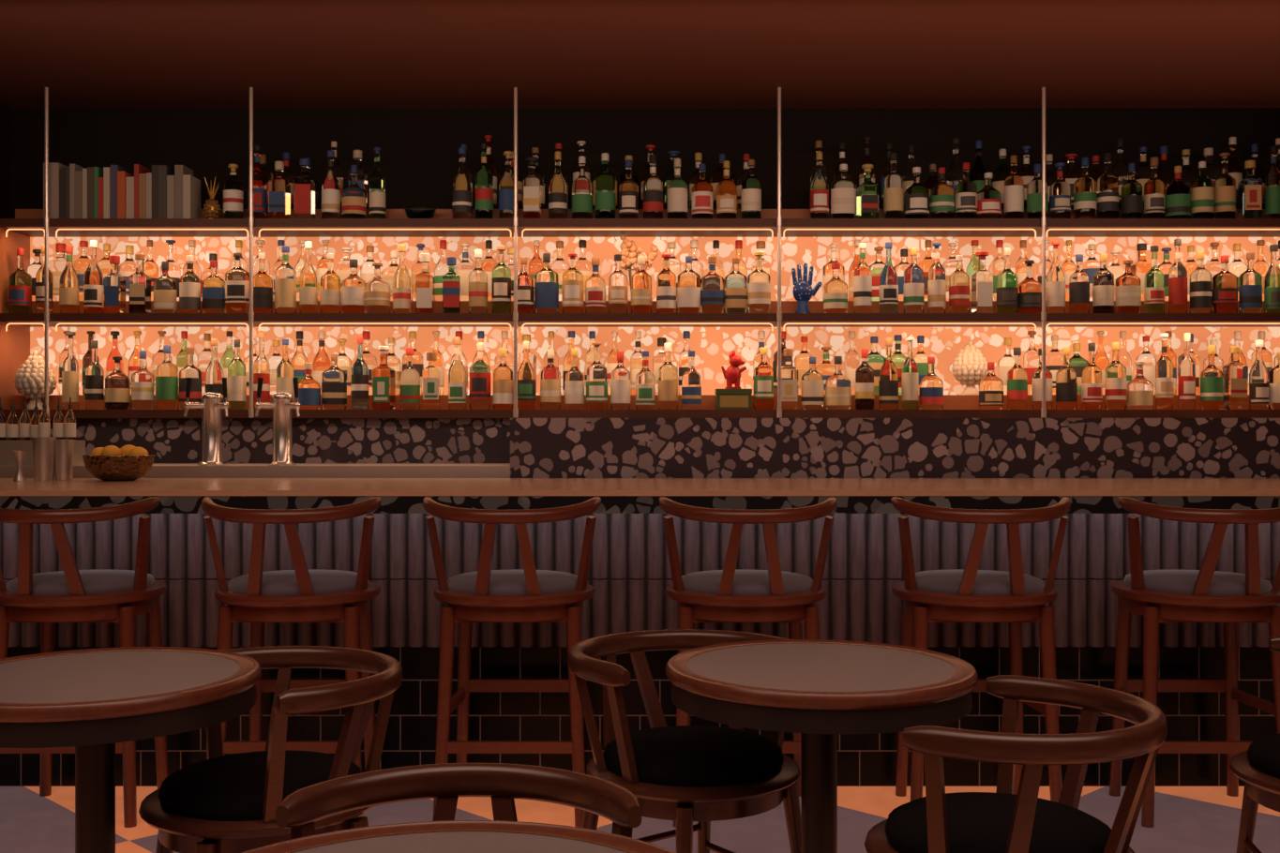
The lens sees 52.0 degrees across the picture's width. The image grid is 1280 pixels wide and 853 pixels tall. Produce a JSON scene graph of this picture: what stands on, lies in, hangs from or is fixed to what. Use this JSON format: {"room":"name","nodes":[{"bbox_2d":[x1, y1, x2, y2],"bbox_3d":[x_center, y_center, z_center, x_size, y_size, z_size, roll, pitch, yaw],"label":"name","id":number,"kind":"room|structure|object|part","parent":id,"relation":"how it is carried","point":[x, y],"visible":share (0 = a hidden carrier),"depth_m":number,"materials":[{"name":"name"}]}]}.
{"room":"cocktail bar","nodes":[
{"label":"cocktail bar","id":0,"kind":"room"},
{"bbox_2d":[0,102,12,218],"bbox_3d":[-3.300,-0.185,2.900,0.100,2.930,7.800,0,0,0],"label":"wall","id":1,"kind":"structure","parent":0,"point":[6,112],"depth_m":6.73,"materials":[{"name":"black paint"}]},
{"bbox_2d":[0,0,1279,107],"bbox_3d":[0.175,-1.675,2.950,7.850,0.050,7.900,0,0,0],"label":"ceiling","id":2,"kind":"structure","parent":0,"point":[88,53],"depth_m":5.80,"materials":[{"name":"brown paint"}]},
{"bbox_2d":[0,786,1279,852],"bbox_3d":[0.175,1.305,2.950,7.850,0.050,7.900,0,0,0],"label":"floor","id":3,"kind":"structure","parent":0,"point":[1188,820],"depth_m":4.26,"materials":[{"name":"tile"}]},
{"bbox_2d":[0,496,168,828],"bbox_3d":[-1.858,0.756,4.345,0.580,1.051,0.586,0,0,0],"label":"bar stool","id":4,"kind":"object","parent":3,"relation":"on","point":[72,594],"visible":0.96,"depth_m":4.20,"materials":[{"name":"brown wood"}]},
{"bbox_3d":[-1.858,0.266,4.172,0.580,0.072,0.239,0,0,0],"label":"rail","id":5,"kind":"part","parent":4,"relation":"part of","materials":[{"name":"brown wood"}]},
{"bbox_2d":[5,570,154,595],"bbox_3d":[-1.858,0.514,4.370,0.456,0.041,0.456,0,0,0],"label":"cushion","id":6,"kind":"object","parent":4,"relation":"on","point":[90,582],"depth_m":4.22,"materials":[{"name":"grey fabric"}]},
{"bbox_3d":[-1.858,0.575,4.370,0.536,0.085,0.536,0,0,0],"label":"seat","id":7,"kind":"part","parent":4,"relation":"part of","materials":[{"name":"brown wood"}]},
{"bbox_2d":[0,647,261,852],"bbox_3d":[-1.170,0.904,2.820,0.685,0.751,0.685,0,0,0],"label":"round cafe table","id":8,"kind":"object","parent":3,"relation":"on","point":[90,700],"visible":1,"depth_m":2.72,"materials":[{"name":"brown wood"}]},
{"bbox_2d":[138,646,402,852],"bbox_3d":[-0.830,0.913,2.973,0.572,0.739,0.596,0,0,-32],"label":"dining chair","id":9,"kind":"object","parent":3,"relation":"on","point":[218,804],"visible":0.86,"depth_m":2.82,"materials":[{"name":"brown wood"}]},
{"bbox_3d":[-0.850,0.864,2.960,0.524,0.077,0.524,0,0,-32],"label":"seat","id":10,"kind":"part","parent":9,"relation":"part of","materials":[{"name":"brown wood"}]},
{"bbox_2d":[158,750,361,821],"bbox_3d":[-0.850,0.799,2.960,0.444,0.056,0.444,0,0,-32],"label":"cushion","id":11,"kind":"object","parent":9,"relation":"on","point":[218,788],"depth_m":2.85,"materials":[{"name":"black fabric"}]},
{"bbox_3d":[-0.739,0.570,3.029,0.358,0.054,0.596,0,0,-32],"label":"rail","id":12,"kind":"part","parent":9,"relation":"part of","materials":[{"name":"brown wood"}]},
{"bbox_2d":[201,496,381,773],"bbox_3d":[-1.134,0.756,4.345,0.580,1.051,0.586,0,0,0],"label":"bar stool","id":13,"kind":"object","parent":3,"relation":"on","point":[258,597],"visible":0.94,"depth_m":4.20,"materials":[{"name":"brown wood"}]},
{"bbox_3d":[-1.134,0.266,4.172,0.580,0.072,0.239,0,0,0],"label":"rail","id":14,"kind":"part","parent":13,"relation":"part of","materials":[{"name":"brown wood"}]},
{"bbox_3d":[-1.135,0.575,4.370,0.536,0.085,0.536,0,0,0],"label":"seat","id":15,"kind":"part","parent":13,"relation":"part of","materials":[{"name":"brown wood"}]},
{"bbox_2d":[227,570,369,595],"bbox_3d":[-1.134,0.514,4.370,0.456,0.041,0.456,0,0,0],"label":"cushion","id":16,"kind":"object","parent":13,"relation":"on","point":[319,582],"depth_m":4.22,"materials":[{"name":"grey fabric"}]},
{"bbox_2d":[275,763,641,840],"bbox_3d":[-0.265,0.913,1.857,0.535,0.739,0.557,0,0,0],"label":"dining chair","id":17,"kind":"object","parent":3,"relation":"on","point":[298,812],"visible":1,"depth_m":2.06,"materials":[{"name":"brown wood"}]},
{"bbox_2d":[241,820,676,852],"bbox_3d":[-0.225,0.904,1.430,0.685,0.751,0.685,0,0,0],"label":"round cafe table","id":18,"kind":"object","parent":3,"relation":"on","point":[442,836],"visible":1,"depth_m":1.69,"materials":[{"name":"brown wood"}]},
{"bbox_2d":[422,496,601,828],"bbox_3d":[-0.417,0.756,4.345,0.580,1.051,0.586,0,0,0],"label":"bar stool","id":19,"kind":"object","parent":3,"relation":"on","point":[529,594],"visible":0.99,"depth_m":4.20,"materials":[{"name":"brown wood"}]},
{"bbox_2d":[446,570,577,595],"bbox_3d":[-0.417,0.514,4.370,0.456,0.041,0.456,0,0,0],"label":"cushion","id":20,"kind":"object","parent":19,"relation":"on","point":[501,582],"depth_m":4.21,"materials":[{"name":"grey fabric"}]},
{"bbox_3d":[-0.417,0.266,4.172,0.580,0.072,0.239,0,0,0],"label":"rail","id":21,"kind":"part","parent":19,"relation":"part of","materials":[{"name":"brown wood"}]},
{"bbox_3d":[-0.417,0.575,4.370,0.536,0.085,0.536,0,0,0],"label":"seat","id":22,"kind":"part","parent":19,"relation":"part of","materials":[{"name":"brown wood"}]},
{"bbox_2d":[0,478,1279,786],"bbox_3d":[0.150,0.750,5.048,6.700,1.060,1.063,0,0,0],"label":"bar counter","id":23,"kind":"object","parent":3,"relation":"on","point":[629,574],"depth_m":4.67,"materials":[{"name":"black"}]},
{"bbox_2d":[12,451,27,481],"bbox_3d":[-2.490,0.159,5.270,0.052,0.120,0.052,0,0,0],"label":"jigger","id":24,"kind":"object","parent":23,"relation":"on","point":[19,456],"visible":1,"depth_m":5.26,"materials":[{"name":"silver metal"}]},
{"bbox_2d":[31,436,56,481],"bbox_3d":[-2.415,0.131,5.320,0.088,0.175,0.088,0,0,0],"label":"cocktail shaker","id":25,"kind":"object","parent":23,"relation":"on","point":[43,447],"visible":1,"depth_m":5.29,"materials":[{"name":"silver metal"}]},
{"bbox_2d":[54,439,74,481],"bbox_3d":[-2.348,0.136,5.350,0.080,0.165,0.080,0,0,0],"label":"cocktail shaker","id":26,"kind":"object","parent":23,"relation":"on","point":[64,449],"visible":1,"depth_m":5.32,"materials":[{"name":"silver metal"}]},
{"bbox_2d":[82,444,154,481],"bbox_3d":[-2.111,0.146,5.320,0.276,0.145,0.276,0,0,0],"label":"fruit bowl","id":27,"kind":"object","parent":23,"relation":"on","point":[129,462],"visible":1,"depth_m":5.24,"materials":[{"name":"brown wicker"}]},
{"bbox_2d":[0,478,1279,496],"bbox_3d":[0.150,0.230,5.048,6.700,0.020,1.063,0,0,0],"label":"countertop","id":28,"kind":"structure","parent":23,"relation":"on","point":[76,487],"depth_m":4.77,"materials":[{"name":"brown wood"}]},
{"bbox_2d":[0,418,1279,478],"bbox_3d":[0.160,0.620,6.100,6.580,1.319,0.800,0,0,0],"label":"backsplash","id":29,"kind":"structure","parent":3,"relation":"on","point":[321,447],"depth_m":5.70,"materials":[{"name":"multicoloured stone"}]},
{"bbox_2d":[0,440,85,466],"bbox_3d":[-2.721,0.121,5.920,0.381,0.116,0.140,0,0,0],"label":"rack","id":30,"kind":"object","parent":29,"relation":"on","point":[7,457],"visible":0.36,"depth_m":5.85,"materials":[{"name":"silver metal"}]},
{"bbox_2d":[0,396,75,440],"bbox_3d":[-2.728,-0.036,5.921,0.350,0.197,0.085,0,0,0],"label":"bottles","id":31,"kind":"object","parent":30,"relation":"on","point":[64,429],"visible":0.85,"depth_m":5.91,"materials":[{"name":"clear glass"}]},
{"bbox_2d":[183,377,228,466],"bbox_3d":[-1.973,-0.022,6.036,0.207,0.401,0.157,0,0,0],"label":"tap","id":32,"kind":"object","parent":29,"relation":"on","point":[211,405],"visible":1,"depth_m":6.01,"materials":[{"name":"silver metal"}]},
{"bbox_2d":[0,463,510,478],"bbox_3d":[-1.847,0.726,6.085,2.565,1.108,0.730,0,0,0],"label":"countertop","id":33,"kind":"structure","parent":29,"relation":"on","point":[158,470],"depth_m":5.72,"materials":[{"name":"beige"}]},
{"bbox_2d":[255,377,300,466],"bbox_3d":[-1.649,-0.022,6.036,0.207,0.401,0.157,0,0,0],"label":"tap","id":34,"kind":"object","parent":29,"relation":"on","point":[281,405],"visible":1,"depth_m":6.01,"materials":[{"name":"silver metal"}]},
{"bbox_2d":[0,87,1279,418],"bbox_3d":[0.145,-0.846,6.562,6.610,1.609,0.375,0,0,0],"label":"shelving","id":35,"kind":"object","parent":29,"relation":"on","point":[16,233],"visible":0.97,"depth_m":6.43,"materials":[{"name":"brown wood"}]},
{"bbox_2d":[14,350,57,409],"bbox_3d":[-2.992,-0.231,6.500,0.194,0.295,0.189,0,0,0],"label":"pinecone","id":36,"kind":"object","parent":35,"relation":"on","point":[29,381],"visible":0.91,"depth_m":6.45,"materials":[{"name":"beige ceramic"}]},
{"bbox_2d":[43,162,200,218],"bbox_3d":[-2.557,-1.154,6.490,0.722,0.276,0.160,0,0,0],"label":"books","id":37,"kind":"object","parent":35,"relation":"on","point":[75,191],"visible":0.93,"depth_m":6.42,"materials":[{"name":"paper"}]},
{"bbox_2d":[203,177,220,218],"bbox_3d":[-2.113,-1.123,6.481,0.080,0.215,0.080,0,0,21],"label":"ornament","id":38,"kind":"object","parent":35,"relation":"on","point":[211,210],"visible":0.95,"depth_m":6.46,"materials":[{"name":"gold metal"}]},
{"bbox_2d":[223,141,385,218],"label":"liquor bottles","id":39,"kind":"object","parent":35,"relation":"on","point":[279,194],"depth_m":6.47,"materials":[{"name":"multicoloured glass"}]},
{"bbox_2d":[404,205,436,218],"bbox_3d":[-1.087,-1.047,6.488,0.160,0.063,0.160,0,0,0],"label":"glass bowl","id":40,"kind":"object","parent":35,"relation":"on","point":[412,212],"visible":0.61,"depth_m":6.43,"materials":[{"name":"glass"}]},
{"bbox_2d":[451,135,567,218],"label":"liquor bottles","id":41,"kind":"object","parent":35,"relation":"on","point":[486,177],"depth_m":6.47,"materials":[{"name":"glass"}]},
{"bbox_2d":[619,235,658,301],"bbox_3d":[-0.005,-0.800,6.650,0.194,0.341,0.110,0,0,0],"label":"ornament","id":42,"kind":"object","parent":35,"relation":"on","point":[628,252],"visible":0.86,"depth_m":6.63,"materials":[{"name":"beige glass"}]},
{"bbox_2d":[8,239,1279,313],"bbox_3d":[0.095,-0.750,6.579,6.426,0.391,0.300,0,0,0],"label":"liquor bottles","id":43,"kind":"object","parent":35,"relation":"on","point":[104,285],"visible":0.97,"depth_m":6.47,"materials":[{"name":"clear glass"}]},
{"bbox_2d":[30,237,1279,395],"bbox_3d":[0.160,-0.526,6.744,6.580,0.907,0.012,0,0,0],"label":"wall panel","id":44,"kind":"object","parent":35,"relation":"attached to","point":[712,346],"visible":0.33,"depth_m":6.74,"materials":[{"name":"stone"}]},
{"bbox_2d":[572,140,761,218],"label":"liquor bottles","id":45,"kind":"object","parent":35,"relation":"on","point":[722,194],"depth_m":6.47,"materials":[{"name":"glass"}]},
{"bbox_2d":[58,331,1279,409],"bbox_3d":[0.187,-0.283,6.580,6.267,0.400,0.295,0,0,0],"label":"liquor bottles","id":46,"kind":"object","parent":35,"relation":"on","point":[1220,386],"visible":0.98,"depth_m":6.48,"materials":[{"name":"clear glass"}]},
{"bbox_2d":[714,350,752,409],"bbox_3d":[0.462,-0.231,6.500,0.176,0.295,0.106,0,0,0],"label":"figurine","id":47,"kind":"object","parent":35,"relation":"on","point":[730,398],"visible":1,"depth_m":6.45,"materials":[{"name":"red paint"}]},
{"bbox_2d":[791,262,822,313],"bbox_3d":[0.828,-0.684,6.520,0.152,0.259,0.056,0,0,0],"label":"sculpture","id":48,"kind":"object","parent":35,"relation":"on","point":[803,292],"visible":0.91,"depth_m":6.51,"materials":[{"name":"blue ceramic"}]},
{"bbox_2d":[951,340,988,395],"bbox_3d":[1.676,-0.299,6.655,0.185,0.281,0.112,0,0,0],"label":"pinecone","id":49,"kind":"object","parent":35,"relation":"on","point":[970,366],"visible":0.97,"depth_m":6.62,"materials":[{"name":"beige ceramic"}]},
{"bbox_2d":[810,135,1279,218],"label":"liquor bottles","id":50,"kind":"object","parent":35,"relation":"on","point":[1208,192],"depth_m":6.47,"materials":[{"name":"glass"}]},
{"bbox_2d":[568,630,801,852],"bbox_3d":[0.115,0.913,3.239,0.596,0.739,0.572,0,0,-38],"label":"dining chair","id":51,"kind":"object","parent":3,"relation":"on","point":[685,775],"visible":0.86,"depth_m":3.12,"materials":[{"name":"brown wood"}]},
{"bbox_3d":[0.065,0.570,3.304,0.596,0.054,0.408,0,0,-38],"label":"rail","id":52,"kind":"part","parent":51,"relation":"part of","materials":[{"name":"brown wood"}]},
{"bbox_3d":[0.130,0.864,3.220,0.524,0.077,0.524,0,0,-38],"label":"seat","id":53,"kind":"part","parent":51,"relation":"part of","materials":[{"name":"brown wood"}]},
{"bbox_2d":[602,725,783,787],"bbox_3d":[0.130,0.799,3.220,0.444,0.056,0.444,0,0,-38],"label":"cushion","id":54,"kind":"object","parent":51,"relation":"on","point":[663,756],"depth_m":3.10,"materials":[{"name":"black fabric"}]},
{"bbox_2d":[658,496,836,828],"bbox_3d":[0.351,0.756,4.345,0.580,1.051,0.586,0,0,0],"label":"bar stool","id":55,"kind":"object","parent":3,"relation":"on","point":[729,594],"visible":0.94,"depth_m":4.17,"materials":[{"name":"brown wood"}]},
{"bbox_3d":[0.351,0.575,4.370,0.536,0.085,0.536,0,0,0],"label":"seat","id":56,"kind":"part","parent":55,"relation":"part of","materials":[{"name":"brown wood"}]},
{"bbox_2d":[681,570,813,595],"bbox_3d":[0.351,0.514,4.370,0.456,0.041,0.456,0,0,0],"label":"cushion","id":57,"kind":"object","parent":55,"relation":"on","point":[745,582],"depth_m":4.21,"materials":[{"name":"grey fabric"}]},
{"bbox_3d":[0.351,0.266,4.172,0.580,0.072,0.239,0,0,0],"label":"rail","id":58,"kind":"part","parent":55,"relation":"part of","materials":[{"name":"brown wood"}]},
{"bbox_2d":[665,639,978,852],"bbox_3d":[0.400,0.904,2.930,0.685,0.751,0.685,0,0,0],"label":"round cafe table","id":59,"kind":"object","parent":3,"relation":"on","point":[820,690],"visible":1,"depth_m":2.79,"materials":[{"name":"brown wood"}]},
{"bbox_2d":[890,496,1070,802],"bbox_3d":[1.110,0.756,4.345,0.580,1.051,0.586,0,0,0],"label":"bar stool","id":60,"kind":"object","parent":3,"relation":"on","point":[1014,597],"visible":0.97,"depth_m":4.20,"materials":[{"name":"brown wood"}]},
{"bbox_2d":[903,570,1044,595],"bbox_3d":[1.110,0.514,4.370,0.456,0.041,0.456,0,0,0],"label":"cushion","id":61,"kind":"object","parent":60,"relation":"on","point":[934,582],"depth_m":4.22,"materials":[{"name":"grey fabric"}]},
{"bbox_3d":[1.110,0.575,4.370,0.536,0.085,0.536,0,0,0],"label":"seat","id":62,"kind":"part","parent":60,"relation":"part of","materials":[{"name":"brown wood"}]},
{"bbox_3d":[1.110,0.266,4.172,0.580,0.072,0.239,0,0,0],"label":"rail","id":63,"kind":"part","parent":60,"relation":"part of","materials":[{"name":"brown wood"}]},
{"bbox_2d":[864,675,1167,852],"bbox_3d":[0.731,0.913,2.588,0.572,0.739,0.596,0,0,30],"label":"dining chair","id":64,"kind":"object","parent":3,"relation":"on","point":[1001,821],"visible":1,"depth_m":2.46,"materials":[{"name":"brown wood"}]},
{"bbox_2d":[884,792,1111,852],"bbox_3d":[0.710,0.799,2.600,0.444,0.056,0.444,0,0,30],"label":"cushion","id":65,"kind":"object","parent":64,"relation":"on","point":[977,822],"depth_m":2.55,"materials":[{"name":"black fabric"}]},
{"bbox_3d":[0.710,0.864,2.600,0.524,0.077,0.524,0,0,30],"label":"seat","id":66,"kind":"part","parent":64,"relation":"part of","materials":[{"name":"brown wood"}]},
{"bbox_3d":[0.802,0.570,2.547,0.408,0.054,0.596,0,0,30],"label":"rail","id":67,"kind":"part","parent":64,"relation":"part of","materials":[{"name":"brown wood"}]},
{"bbox_2d":[1108,496,1279,828],"bbox_3d":[1.852,0.756,4.345,0.580,1.051,0.586,0,0,0],"label":"bar stool","id":68,"kind":"object","parent":3,"relation":"on","point":[1205,594],"visible":0.99,"depth_m":4.21,"materials":[{"name":"brown wood"}]},
{"bbox_3d":[1.852,0.575,4.370,0.536,0.085,0.536,0,0,0],"label":"seat","id":69,"kind":"part","parent":68,"relation":"part of","materials":[{"name":"brown wood"}]},
{"bbox_2d":[1123,570,1272,595],"bbox_3d":[1.852,0.514,4.370,0.456,0.041,0.456,0,0,0],"label":"cushion","id":70,"kind":"object","parent":68,"relation":"on","point":[1148,582],"depth_m":4.22,"materials":[{"name":"grey fabric"}]},
{"bbox_3d":[1.852,0.266,4.172,0.580,0.072,0.239,0,0,0],"label":"rail","id":71,"kind":"part","parent":68,"relation":"part of","materials":[{"name":"brown wood"}]},
{"bbox_2d":[1229,635,1279,852],"bbox_3d":[1.724,0.913,3.146,0.572,0.739,0.596,0,0,10],"label":"dining chair","id":72,"kind":"object","parent":3,"relation":"on","point":[1258,766],"visible":1,"depth_m":3.18,"materials":[{"name":"brown wood"}]},
{"bbox_3d":[1.700,0.864,3.150,0.524,0.077,0.524,0,0,10],"label":"seat","id":73,"kind":"part","parent":72,"relation":"part of","materials":[{"name":"brown wood"}]},
{"bbox_2d":[1247,734,1279,779],"bbox_3d":[1.700,0.799,3.150,0.444,0.056,0.444,0,0,10],"label":"cushion","id":74,"kind":"object","parent":72,"relation":"on","point":[1263,754],"depth_m":3.15,"materials":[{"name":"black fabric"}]},
{"bbox_3d":[1.804,0.570,3.132,0.408,0.054,0.596,0,0,10],"label":"rail","id":75,"kind":"part","parent":72,"relation":"part of","materials":[{"name":"brown wood"}]},
{"bbox_2d":[12,107,1279,218],"bbox_3d":[0.175,-0.185,6.850,7.850,2.930,0.100,0,0,0],"label":"wall","id":76,"kind":"structure","parent":0,"point":[419,157],"depth_m":6.80,"materials":[{"name":"black paint"}]}
]}

